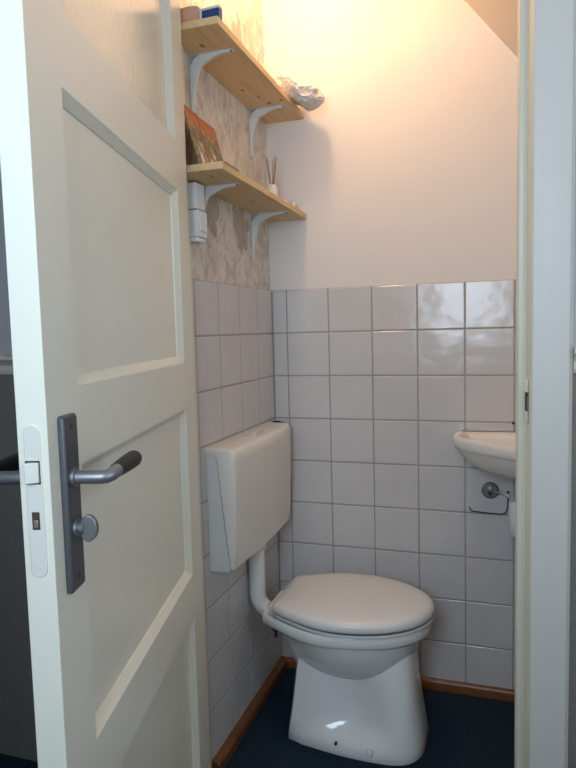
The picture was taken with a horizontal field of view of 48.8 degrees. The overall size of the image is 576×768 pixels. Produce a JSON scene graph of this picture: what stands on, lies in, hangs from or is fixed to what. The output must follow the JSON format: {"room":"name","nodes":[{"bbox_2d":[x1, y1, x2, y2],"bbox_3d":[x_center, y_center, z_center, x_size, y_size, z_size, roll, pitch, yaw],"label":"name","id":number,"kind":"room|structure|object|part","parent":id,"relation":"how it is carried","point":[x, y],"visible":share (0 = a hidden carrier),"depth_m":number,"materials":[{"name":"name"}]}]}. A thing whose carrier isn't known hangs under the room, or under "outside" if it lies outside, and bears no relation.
{"room":"hallway","nodes":[
{"label":"hallway","id":0,"kind":"room"},
{"bbox_2d":[182,0,280,767],"bbox_3d":[-0.223,-0.240,1.921,0.120,2.620,0.707,0,5,19],"label":"wall","id":1,"kind":"structure","parent":0,"point":[232,302],"depth_m":1.91,"materials":[{"name":"paper"}]},
{"bbox_2d":[187,182,206,243],"bbox_3d":[-0.237,-0.441,1.643,0.040,0.148,0.052,0,5,19],"label":"switch box","id":2,"kind":"object","parent":1,"relation":"attached to","point":[197,219],"visible":0.79,"depth_m":1.62,"materials":[{"name":"white plastic"}]},
{"bbox_2d":[188,209,206,238],"bbox_3d":[-0.238,-0.413,1.647,0.036,0.068,0.050,0,5,19],"label":"switch","id":3,"kind":"object","parent":2,"relation":"attached to","point":[197,219],"depth_m":1.62,"materials":[{"name":"white plastic"}]},
{"bbox_2d":[188,48,234,112],"bbox_3d":[-0.193,-0.775,1.642,0.122,0.155,0.034,0,5,19],"label":"shelf bracket","id":4,"kind":"object","parent":1,"relation":"attached to","point":[196,61],"visible":0.88,"depth_m":1.65,"materials":[{"name":"white metal"}]},
{"bbox_2d":[198,183,241,246],"bbox_3d":[-0.181,-0.446,1.683,0.122,0.155,0.034,0,5,19],"label":"shelf bracket","id":5,"kind":"object","parent":1,"relation":"attached to","point":[209,190],"visible":0.53,"depth_m":1.68,"materials":[{"name":"white metal"}]},
{"bbox_2d":[181,16,303,123],"bbox_3d":[-0.121,-0.876,1.829,0.140,0.018,0.690,0,4,19],"label":"shelf","id":6,"kind":"object","parent":1,"relation":"attached to","point":[239,72],"visible":0.8,"depth_m":1.74,"materials":[{"name":"brown wood"}]},
{"bbox_2d":[180,6,200,22],"bbox_3d":[-0.229,-0.889,1.565,0.072,0.047,0.080,0,4,19],"label":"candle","id":7,"kind":"object","parent":6,"relation":"on","point":[189,13],"visible":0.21,"depth_m":1.52,"materials":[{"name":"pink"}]},
{"bbox_2d":[199,4,221,19],"bbox_3d":[-0.183,-0.877,1.508,0.052,0.030,0.019,0,4,22],"label":"carton","id":8,"kind":"object","parent":6,"relation":"on","point":[216,10],"visible":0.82,"depth_m":1.50,"materials":[{"name":"blue cardboard"}]},
{"bbox_3d":[-0.181,-0.889,1.506,0.047,0.006,0.019,1,4,23],"label":"lid","id":9,"kind":"part","parent":8,"relation":"part of","materials":[{"name":"cardboard"}]},
{"bbox_2d":[274,70,324,110],"bbox_3d":[0.025,-0.936,2.031,0.172,0.116,0.146,2,6,39],"label":"plastic bag","id":10,"kind":"object","parent":6,"relation":"on","point":[305,94],"visible":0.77,"depth_m":1.98,"materials":[{"name":"plastic"}]},
{"bbox_2d":[186,161,305,221],"bbox_3d":[-0.113,-0.546,1.857,0.140,0.018,0.690,0,4,19],"label":"shelf","id":11,"kind":"object","parent":1,"relation":"attached to","point":[251,197],"visible":0.71,"depth_m":1.76,"materials":[{"name":"brown wood"}]},
{"bbox_2d":[184,104,222,163],"bbox_3d":[-0.211,-0.614,1.631,0.048,0.154,0.205,0,5,16],"label":"booklet","id":12,"kind":"object","parent":11,"relation":"on","point":[203,136],"visible":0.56,"depth_m":1.61,"materials":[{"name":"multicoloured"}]},
{"bbox_2d":[266,157,277,195],"bbox_3d":[-0.052,-0.656,2.065,0.036,0.169,0.036,-3,5,-19],"label":"reed diffuser","id":13,"kind":"object","parent":11,"relation":"on","point":[271,187],"visible":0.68,"depth_m":2.06,"materials":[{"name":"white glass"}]},
{"bbox_2d":[205,421,290,572],"bbox_3d":[-0.090,0.317,1.979,0.096,0.361,0.538,0,5,19],"label":"cistern","id":14,"kind":"object","parent":1,"relation":"attached to","point":[249,472],"visible":1,"depth_m":1.79,"materials":[{"name":"white plastic"}]},
{"bbox_3d":[-0.111,0.333,1.971,0.062,0.333,0.502,0,5,19],"label":"tank","id":15,"kind":"part","parent":14,"relation":"part of","materials":[{"name":"white plastic"}]},
{"bbox_2d":[249,544,271,614],"bbox_3d":[-0.088,0.621,2.014,0.084,0.249,0.062,0,5,19],"label":"pipe","id":16,"kind":"object","parent":14,"relation":"attached to","point":[258,597],"visible":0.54,"depth_m":2.00,"materials":[{"name":"white plastic"}]},
{"bbox_2d":[212,656,286,767],"bbox_3d":[-0.106,1.043,2.051,0.024,0.036,0.600,0,5,19],"label":"baseboard","id":17,"kind":"structure","parent":1,"relation":"attached to","point":[229,746],"depth_m":1.99,"materials":[{"name":"brown wood"}]},
{"bbox_2d":[248,104,286,159],"bbox_3d":[-0.062,-0.804,2.033,0.122,0.155,0.034,0,5,19],"label":"shelf bracket","id":18,"kind":"object","parent":1,"relation":"attached to","point":[254,114],"visible":1,"depth_m":2.04,"materials":[{"name":"white metal"}]},
{"bbox_2d":[250,211,287,262],"bbox_3d":[-0.057,-0.474,2.051,0.122,0.155,0.034,0,5,19],"label":"shelf bracket","id":19,"kind":"object","parent":1,"relation":"attached to","point":[259,218],"visible":1,"depth_m":2.06,"materials":[{"name":"white metal"}]},
{"bbox_2d":[0,668,514,767],"bbox_3d":[-0.315,1.173,1.153,4.600,0.060,2.750,0,5,19],"label":"floor","id":20,"kind":"structure","parent":0,"point":[466,731],"depth_m":1.90,"materials":[{"name":"blue carpet"}]},
{"bbox_2d":[262,573,434,765],"bbox_3d":[0.191,0.846,1.943,0.507,0.432,0.380,0,5,19],"label":"toilet","id":21,"kind":"object","parent":20,"relation":"on","point":[353,640],"visible":1,"depth_m":1.83,"materials":[{"name":"white ceramic"}]},
{"bbox_3d":[0.185,0.777,1.939,0.498,0.180,0.360,0,5,19],"label":"bowl","id":22,"kind":"part","parent":21,"relation":"part of","materials":[{"name":"white ceramic"}]},
{"bbox_3d":[0.206,0.650,1.920,0.464,0.039,0.380,0,5,19],"label":"lid","id":23,"kind":"part","parent":21,"relation":"part of","materials":[{"name":"white plastic"}]},
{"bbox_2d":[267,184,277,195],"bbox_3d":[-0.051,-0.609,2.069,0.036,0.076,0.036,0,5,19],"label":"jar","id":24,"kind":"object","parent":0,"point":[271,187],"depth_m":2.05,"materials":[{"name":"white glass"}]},
{"bbox_2d":[0,129,575,767],"bbox_3d":[-0.167,-0.213,1.583,4.600,2.620,0.100,0,5,19],"label":"wall","id":25,"kind":"structure","parent":0,"point":[17,714],"depth_m":1.80,"materials":[{"name":"grey paint"}]},
{"bbox_2d":[0,355,12,374],"bbox_3d":[-1.356,-0.053,1.928,2.128,0.055,0.030,0,5,19],"label":"trim","id":26,"kind":"structure","parent":25,"relation":"attached to","point":[6,361],"depth_m":1.73,"materials":[{"name":"beige paint"}]},
{"bbox_2d":[0,0,208,767],"bbox_3d":[-0.287,0.052,1.170,0.190,2.151,0.826,-1,5,4],"label":"door","id":27,"kind":"structure","parent":25,"relation":"in","point":[93,149],"depth_m":0.98,"materials":[{"name":"paint"}]},
{"bbox_3d":[-0.280,0.154,0.824,0.008,0.230,0.042,-1,5,4],"label":"handle plate","id":28,"kind":"part","parent":27,"relation":"part of","materials":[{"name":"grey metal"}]},
{"bbox_3d":[-0.299,-0.717,1.105,0.037,0.398,0.610,-1,5,4],"label":"panel","id":29,"kind":"part","parent":27,"relation":"part of","materials":[{"name":"paint"}]},
{"bbox_3d":[-0.286,-0.217,1.147,0.037,0.392,0.610,-1,5,4],"label":"panel","id":30,"kind":"part","parent":27,"relation":"part of","materials":[{"name":"paint"}]},
{"bbox_3d":[-0.273,0.281,1.190,0.037,0.397,0.610,-1,5,4],"label":"panel","id":31,"kind":"part","parent":27,"relation":"part of","materials":[{"name":"paint"}]},
{"bbox_3d":[-0.260,0.779,1.232,0.037,0.398,0.610,-1,5,4],"label":"panel","id":32,"kind":"part","parent":27,"relation":"part of","materials":[{"name":"paint"}]},
{"bbox_2d":[180,0,575,767],"bbox_3d":[0.133,-0.024,1.492,0.973,2.243,0.116,0,5,19],"label":"trim","id":33,"kind":"structure","parent":25,"relation":"attached to","point":[546,63],"depth_m":1.31,"materials":[{"name":"paint"}]},
{"bbox_3d":[0.504,0.037,1.341,0.006,0.092,0.024,0,5,19],"label":"strike plate","id":34,"kind":"part","parent":33,"relation":"part of","materials":[{"name":"paint"}]},
{"bbox_2d":[573,346,575,372],"bbox_3d":[0.931,-0.047,1.162,0.748,0.055,0.030,0,5,19],"label":"trim","id":35,"kind":"structure","parent":25,"relation":"attached to","point":[574,347],"depth_m":1.28,"materials":[{"name":"beige paint"}]},
{"bbox_2d":[262,0,517,689],"bbox_3d":[0.461,-0.274,2.119,1.250,2.620,0.120,0,5,19],"label":"wall","id":36,"kind":"structure","parent":0,"point":[393,298],"depth_m":2.10,"materials":[{"name":"paint"}]},
{"bbox_2d":[287,656,514,701],"bbox_3d":[0.474,1.019,2.163,1.006,0.036,0.016,0,5,19],"label":"baseboard","id":37,"kind":"structure","parent":36,"relation":"attached to","point":[477,690],"depth_m":2.12,"materials":[{"name":"brown wood"}]},
{"bbox_2d":[453,430,515,537],"bbox_3d":[0.686,0.316,1.857,0.407,0.301,0.334,0,5,19],"label":"basin","id":38,"kind":"object","parent":36,"relation":"attached to","point":[494,452],"visible":0.51,"depth_m":1.89,"materials":[{"name":"beige ceramic"}]},
{"bbox_2d":[469,498,508,514],"bbox_3d":[0.644,0.389,2.039,0.123,0.049,0.033,0,5,19],"label":"wire holder","id":39,"kind":"object","parent":36,"relation":"attached to","point":[507,498],"visible":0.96,"depth_m":2.02,"materials":[{"name":"grey metal"}]},
{"bbox_2d":[481,482,510,498],"bbox_3d":[0.661,0.344,2.019,0.090,0.055,0.050,0,5,19],"label":"angle valve","id":40,"kind":"object","parent":36,"relation":"attached to","point":[490,490],"visible":1,"depth_m":2.04,"materials":[{"name":"silver metal"}]},
{"bbox_3d":[0.651,0.342,2.044,0.055,0.055,0.008,0,5,19],"label":"wall plate","id":41,"kind":"part","parent":40,"relation":"part of","materials":[{"name":"silver metal"}]},
{"bbox_2d":[464,0,517,57],"bbox_3d":[0.475,-1.115,1.658,0.694,0.869,0.607,0,5,19],"label":"ceiling","id":42,"kind":"structure","parent":0,"point":[501,16],"depth_m":1.82,"materials":[{"name":"beige paint"}]}
]}

